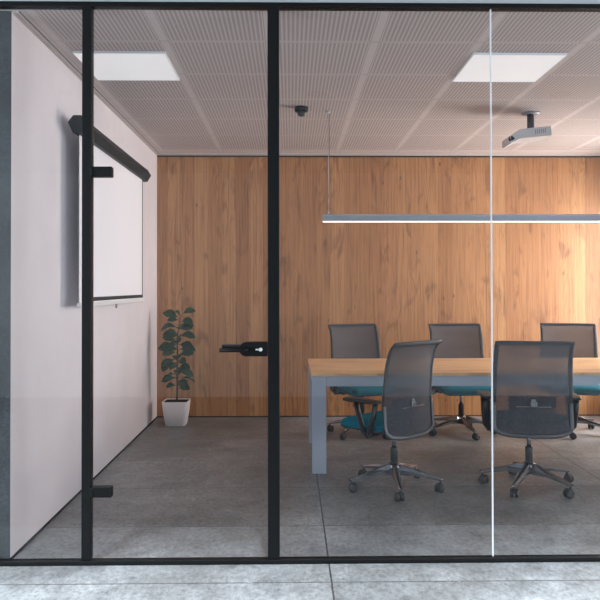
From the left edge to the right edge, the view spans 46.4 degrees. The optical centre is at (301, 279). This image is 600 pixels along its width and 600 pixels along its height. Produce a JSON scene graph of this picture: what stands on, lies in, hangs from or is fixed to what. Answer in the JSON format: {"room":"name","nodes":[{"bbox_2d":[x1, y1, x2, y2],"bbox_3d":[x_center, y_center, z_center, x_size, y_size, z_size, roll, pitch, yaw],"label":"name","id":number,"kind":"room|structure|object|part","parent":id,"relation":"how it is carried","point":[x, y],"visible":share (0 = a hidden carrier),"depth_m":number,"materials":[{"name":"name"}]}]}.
{"room":"office","nodes":[
{"label":"office","id":0,"kind":"room"},
{"bbox_2d":[0,11,156,558],"bbox_3d":[-1.583,0.044,5.524,0.140,2.804,3.905,0,-1,-1],"label":"wall","id":1,"kind":"structure","parent":0,"point":[41,319],"depth_m":4.13,"materials":[{"name":"paint"}]},
{"bbox_2d":[10,417,156,558],"bbox_3d":[-1.508,1.440,5.510,0.006,0.012,3.905,0,-1,-1],"label":"baseboard","id":2,"kind":"structure","parent":1,"relation":"attached to","point":[121,451],"depth_m":4.39,"materials":[{"name":"black"}]},
{"bbox_2d":[12,11,158,154],"bbox_3d":[-1.495,-1.354,5.540,0.040,0.008,3.905,0,-1,-1],"label":"trim","id":3,"kind":"structure","parent":1,"relation":"attached to","point":[18,14],"depth_m":4.43,"materials":[{"name":"grey"}]},
{"bbox_2d":[68,115,150,307],"bbox_3d":[-1.428,-0.397,5.336,0.164,1.228,2.009,0,-1,-1],"label":"projection screen","id":4,"kind":"object","parent":1,"relation":"attached to","point":[118,200],"visible":0.9,"depth_m":5.27,"materials":[{"name":"white fabric"}]},
{"bbox_2d":[0,1,599,565],"bbox_3d":[0.670,0.008,3.560,5.850,2.828,0.069,0,-1,-1],"label":"frame","id":5,"kind":"structure","parent":1,"relation":"attached to","point":[272,8],"depth_m":3.52,"materials":[{"name":"black metal"}]},
{"bbox_3d":[-1.080,0.012,3.538,0.046,2.782,0.052,0,-1,-1],"label":"door post","id":6,"kind":"part","parent":5,"relation":"part of","materials":[{"name":"black metal"}]},
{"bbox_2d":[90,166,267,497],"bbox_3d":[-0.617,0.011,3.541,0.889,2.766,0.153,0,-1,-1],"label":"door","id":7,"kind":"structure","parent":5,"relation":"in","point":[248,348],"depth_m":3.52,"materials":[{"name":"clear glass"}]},
{"bbox_3d":[-0.336,0.346,3.542,0.145,0.030,0.153,0,-1,-1],"label":"handle","id":8,"kind":"part","parent":7,"relation":"part of","materials":[{"name":"black metal"}]},
{"bbox_3d":[-0.613,0.011,3.541,0.881,2.766,0.010,0,-1,-1],"label":"pane","id":9,"kind":"part","parent":7,"relation":"part of","materials":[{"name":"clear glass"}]},
{"bbox_3d":[0.668,-1.394,3.579,5.850,0.024,0.052,0,-1,-1],"label":"rail","id":10,"kind":"part","parent":5,"relation":"part of","materials":[{"name":"black metal"}]},
{"bbox_3d":[0.673,1.411,3.535,5.850,0.022,0.047,0,-1,-1],"label":"rail","id":11,"kind":"part","parent":5,"relation":"part of","materials":[{"name":"black metal"}]},
{"bbox_2d":[489,9,493,555],"bbox_3d":[0.968,0.009,3.565,0.004,2.782,0.016,0,-1,-1],"label":"trim","id":12,"kind":"structure","parent":5,"relation":"attached to","point":[490,9],"depth_m":3.56,"materials":[{"name":"white plastic"}]},
{"bbox_2d":[0,416,599,599],"bbox_3d":[0.457,1.491,2.917,14.400,0.150,9.750,0,-1,-1],"label":"floor","id":13,"kind":"structure","parent":0,"point":[198,488],"depth_m":4.14,"materials":[{"name":"concrete"}]},
{"bbox_2d":[158,307,195,426],"bbox_3d":[-1.262,0.870,7.043,0.389,1.184,0.318,0,-1,-1],"label":"potted plant","id":14,"kind":"object","parent":13,"relation":"on","point":[175,410],"visible":1,"depth_m":7.03,"materials":[{"name":"green plant"}]},
{"bbox_3d":[-1.262,1.339,7.068,0.258,0.246,0.258,0,-1,-1],"label":"pot","id":15,"kind":"part","parent":14,"relation":"part of","materials":[{"name":"white ceramic"}]},
{"bbox_3d":[-1.241,0.781,7.060,0.098,0.892,0.054,0,-1,-1],"label":"stem","id":16,"kind":"part","parent":14,"relation":"part of","materials":[{"name":"brown"}]},
{"bbox_2d":[327,323,387,439],"bbox_3d":[0.578,0.941,6.615,0.674,1.027,0.649,0,-1,-21],"label":"office chair","id":17,"kind":"object","parent":13,"relation":"on","point":[348,341],"visible":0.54,"depth_m":6.76,"materials":[{"name":"grey fabric"}]},
{"bbox_3d":[0.403,1.333,6.668,0.314,0.092,0.060,0,-1,17],"label":"leg","id":18,"kind":"part","parent":17,"relation":"part of","materials":[{"name":"silver metal"}]},
{"bbox_3d":[0.509,0.757,6.786,0.538,0.656,0.128,0,-1,-21],"label":"frame","id":19,"kind":"part","parent":17,"relation":"part of","materials":[{"name":"grey"}]},
{"bbox_2d":[337,386,382,395],"bbox_3d":[0.605,1.004,6.532,0.508,0.085,0.431,0,-1,-21],"label":"seat cushion","id":20,"kind":"object","parent":17,"relation":"on","point":[350,390],"depth_m":6.33,"materials":[{"name":"teal fabric"}]},
{"bbox_2d":[340,339,444,501],"bbox_3d":[0.636,0.922,4.856,0.688,1.027,0.649,0,-1,-43],"label":"office chair","id":21,"kind":"object","parent":13,"relation":"on","point":[407,413],"visible":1,"depth_m":4.69,"materials":[{"name":"grey fabric"}]},
{"bbox_2d":[340,410,383,431],"bbox_3d":[0.576,0.987,4.904,0.508,0.085,0.431,0,-1,-43],"label":"seat cushion","id":22,"kind":"object","parent":21,"relation":"on","point":[351,422],"depth_m":4.77,"materials":[{"name":"teal fabric"}]},
{"bbox_3d":[0.401,0.804,4.664,0.082,0.029,0.310,0,-1,-43],"label":"armrest","id":23,"kind":"part","parent":21,"relation":"part of","materials":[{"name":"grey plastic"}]},
{"bbox_3d":[0.471,1.313,4.777,0.314,0.092,0.060,0,-1,-18],"label":"leg","id":24,"kind":"part","parent":21,"relation":"part of","materials":[{"name":"silver metal"}]},
{"bbox_3d":[0.536,1.315,4.975,0.060,0.092,0.314,0,-1,-36],"label":"leg","id":25,"kind":"part","parent":21,"relation":"part of","materials":[{"name":"silver metal"}]},
{"bbox_3d":[0.639,1.312,4.655,0.060,0.092,0.314,0,-1,0],"label":"leg","id":26,"kind":"part","parent":21,"relation":"part of","materials":[{"name":"silver metal"}]},
{"bbox_3d":[0.744,1.315,4.975,0.060,0.092,0.314,-1,-1,36],"label":"leg","id":27,"kind":"part","parent":21,"relation":"part of","materials":[{"name":"silver metal"}]},
{"bbox_3d":[0.758,0.735,4.709,0.538,0.656,0.128,0,-1,-43],"label":"frame","id":28,"kind":"part","parent":21,"relation":"part of","materials":[{"name":"grey plastic"}]},
{"bbox_3d":[0.808,1.313,4.777,0.314,0.092,0.060,0,-1,18],"label":"leg","id":29,"kind":"part","parent":21,"relation":"part of","materials":[{"name":"silver metal"}]},
{"bbox_2d":[308,358,599,473],"bbox_3d":[1.500,1.068,5.733,2.868,0.744,1.070,0,-1,-1],"label":"meeting table","id":30,"kind":"object","parent":13,"relation":"on","point":[323,373],"visible":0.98,"depth_m":5.21,"materials":[{"name":"brown wood"}]},
{"bbox_3d":[0.116,1.087,6.210,0.104,0.720,0.060,0,-1,-1],"label":"leg","id":31,"kind":"part","parent":30,"relation":"part of","materials":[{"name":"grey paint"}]},
{"bbox_3d":[0.132,1.076,5.213,0.104,0.720,0.060,0,-1,-1],"label":"leg","id":32,"kind":"part","parent":30,"relation":"part of","materials":[{"name":"grey paint"}]},
{"bbox_2d":[428,323,495,440],"bbox_3d":[1.514,0.939,6.619,0.674,1.027,0.634,0,-1,-4],"label":"office chair","id":33,"kind":"object","parent":13,"relation":"on","point":[459,340],"visible":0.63,"depth_m":6.80,"materials":[{"name":"grey fabric"}]},
{"bbox_3d":[1.390,1.333,6.766,0.060,0.092,0.314,1,-1,-45],"label":"leg","id":34,"kind":"part","parent":33,"relation":"part of","materials":[{"name":"silver metal"}]},
{"bbox_3d":[1.357,1.331,6.560,0.314,0.092,0.060,0,-1,-27],"label":"leg","id":35,"kind":"part","parent":33,"relation":"part of","materials":[{"name":"silver metal"}]},
{"bbox_3d":[1.502,0.756,6.822,0.538,0.656,0.128,0,-1,-4],"label":"frame","id":36,"kind":"part","parent":33,"relation":"part of","materials":[{"name":"grey"}]},
{"bbox_2d":[434,386,490,394],"bbox_3d":[1.521,1.003,6.551,0.508,0.085,0.431,0,-1,-4],"label":"seat cushion","id":37,"kind":"object","parent":33,"relation":"on","point":[447,390],"depth_m":6.35,"materials":[{"name":"teal fabric"}]},
{"bbox_3d":[1.542,1.329,6.466,0.060,0.092,0.314,0,-1,-9],"label":"leg","id":38,"kind":"part","parent":33,"relation":"part of","materials":[{"name":"silver metal"}]},
{"bbox_3d":[1.690,1.331,6.612,0.314,0.092,0.060,0,-1,9],"label":"leg","id":39,"kind":"part","parent":33,"relation":"part of","materials":[{"name":"silver metal"}]},
{"bbox_2d":[477,341,581,498],"bbox_3d":[1.577,0.921,4.877,0.671,1.027,0.640,0,-1,7],"label":"office chair","id":40,"kind":"object","parent":13,"relation":"on","point":[534,397],"visible":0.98,"depth_m":4.69,"materials":[{"name":"grey fabric"}]},
{"bbox_3d":[1.291,0.805,4.928,0.082,0.029,0.310,0,-1,7],"label":"armrest","id":41,"kind":"part","parent":40,"relation":"part of","materials":[{"name":"grey plastic"}]},
{"bbox_3d":[1.408,1.313,4.903,0.314,0.092,0.060,0,-1,17],"label":"leg","id":42,"kind":"part","parent":40,"relation":"part of","materials":[{"name":"silver metal"}]},
{"bbox_3d":[1.476,1.311,4.707,0.060,0.092,0.314,-1,-1,35],"label":"leg","id":43,"kind":"part","parent":40,"relation":"part of","materials":[{"name":"silver metal"}]},
{"bbox_3d":[1.555,0.734,4.683,0.538,0.656,0.128,0,-1,7],"label":"frame","id":44,"kind":"part","parent":40,"relation":"part of","materials":[{"name":"grey"}]},
{"bbox_3d":[1.745,1.313,4.909,0.314,0.092,0.060,0,-1,-19],"label":"leg","id":45,"kind":"part","parent":40,"relation":"part of","materials":[{"name":"silver metal"}]},
{"bbox_3d":[1.684,1.311,4.710,0.060,0.092,0.314,0,-1,-37],"label":"leg","id":46,"kind":"part","parent":40,"relation":"part of","materials":[{"name":"silver metal"}]},
{"bbox_3d":[1.871,0.803,4.855,0.082,0.029,0.310,0,-1,7],"label":"armrest","id":47,"kind":"part","parent":40,"relation":"part of","materials":[{"name":"grey plastic"}]},
{"bbox_2d":[540,323,599,439],"bbox_3d":[2.554,0.938,6.659,0.689,1.027,0.650,0,-1,13],"label":"office chair","id":48,"kind":"object","parent":13,"relation":"on","point":[584,335],"visible":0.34,"depth_m":6.82,"materials":[{"name":"grey fabric"}]},
{"bbox_3d":[2.609,0.755,6.844,0.538,0.656,0.128,0,-1,13],"label":"frame","id":49,"kind":"part","parent":48,"relation":"part of","materials":[{"name":"grey"}]},
{"bbox_2d":[573,385,599,394],"bbox_3d":[2.548,1.002,6.579,0.508,0.085,0.431,0,-1,13],"label":"seat cushion","id":50,"kind":"object","parent":48,"relation":"on","point":[578,389],"depth_m":6.36,"materials":[{"name":"teal fabric"}]},
{"bbox_3d":[2.707,1.329,6.555,0.314,0.092,0.060,-1,-1,39],"label":"leg","id":51,"kind":"part","parent":48,"relation":"part of","materials":[{"name":"silver metal"}]},
{"bbox_2d":[0,0,599,153],"bbox_3d":[0.454,-1.460,2.898,12.000,0.144,9.550,0,-1,-1],"label":"ceiling","id":52,"kind":"structure","parent":0,"point":[384,79],"depth_m":4.78,"materials":[{"name":"white metal"}]},
{"bbox_2d":[73,51,179,80],"bbox_3d":[-1.099,-1.363,4.476,0.553,0.014,0.555,0,-1,-1],"label":"recessed light","id":53,"kind":"object","parent":52,"relation":"in","point":[108,65],"visible":0.93,"depth_m":4.46,"materials":[{"name":"white plastic"}]},
{"bbox_2d":[295,105,307,116],"bbox_3d":[-0.001,-1.325,5.515,0.108,0.071,0.108,0,-1,-1],"label":"smoke detector","id":54,"kind":"object","parent":52,"relation":"attached to","point":[301,110],"visible":1,"depth_m":5.48,"materials":[{"name":"black plastic"}]},
{"bbox_2d":[322,111,599,221],"bbox_3d":[1.517,-0.914,5.654,2.698,0.894,0.072,0,-1,-1],"label":"pendant lamp","id":55,"kind":"object","parent":52,"relation":"hanging from","point":[328,217],"visible":0.98,"depth_m":5.61,"materials":[{"name":"silver metal"}]},
{"bbox_2d":[323,221,599,221],"bbox_3d":[1.518,-0.470,5.649,2.690,0.005,0.032,0,-1,-1],"label":"diffuser","id":56,"kind":"object","parent":55,"relation":"attached to","point":[323,221],"depth_m":5.63,"materials":[{"name":"white plastic"}]},
{"bbox_2d":[452,53,566,81],"bbox_3d":[1.323,-1.366,4.520,0.572,0.014,0.560,0,-1,-1],"label":"recessed light","id":57,"kind":"object","parent":52,"relation":"in","point":[505,67],"visible":1,"depth_m":4.48,"materials":[{"name":"white plastic"}]},
{"bbox_2d":[502,111,551,147],"bbox_3d":[1.836,-1.228,5.723,0.344,0.266,0.239,0,-1,-1],"label":"projector","id":58,"kind":"object","parent":52,"relation":"hanging from","point":[529,134],"visible":1,"depth_m":5.62,"materials":[{"name":"grey plastic"}]},
{"bbox_3d":[1.871,-1.353,5.714,0.144,0.016,0.144,0,-1,-1],"label":"ceiling plate","id":59,"kind":"part","parent":58,"relation":"part of","materials":[{"name":"grey metal"}]},
{"bbox_2d":[157,157,599,415],"bbox_3d":[0.970,0.062,7.575,5.328,2.804,0.120,0,-1,-1],"label":"wall","id":60,"kind":"structure","parent":0,"point":[401,278],"depth_m":7.51,"materials":[{"name":"brown wood"}]},
{"bbox_2d":[157,153,599,157],"bbox_3d":[0.969,-1.330,7.480,5.028,0.022,0.100,0,-1,-1],"label":"trim","id":61,"kind":"structure","parent":60,"relation":"attached to","point":[160,154],"depth_m":7.49,"materials":[{"name":"grey"}]},
{"bbox_2d":[157,415,599,416],"bbox_3d":[0.976,1.458,7.499,5.022,0.010,0.004,0,-1,-1],"label":"baseboard","id":62,"kind":"structure","parent":60,"relation":"attached to","point":[434,415],"depth_m":7.48,"materials":[{"name":"black"}]}
]}

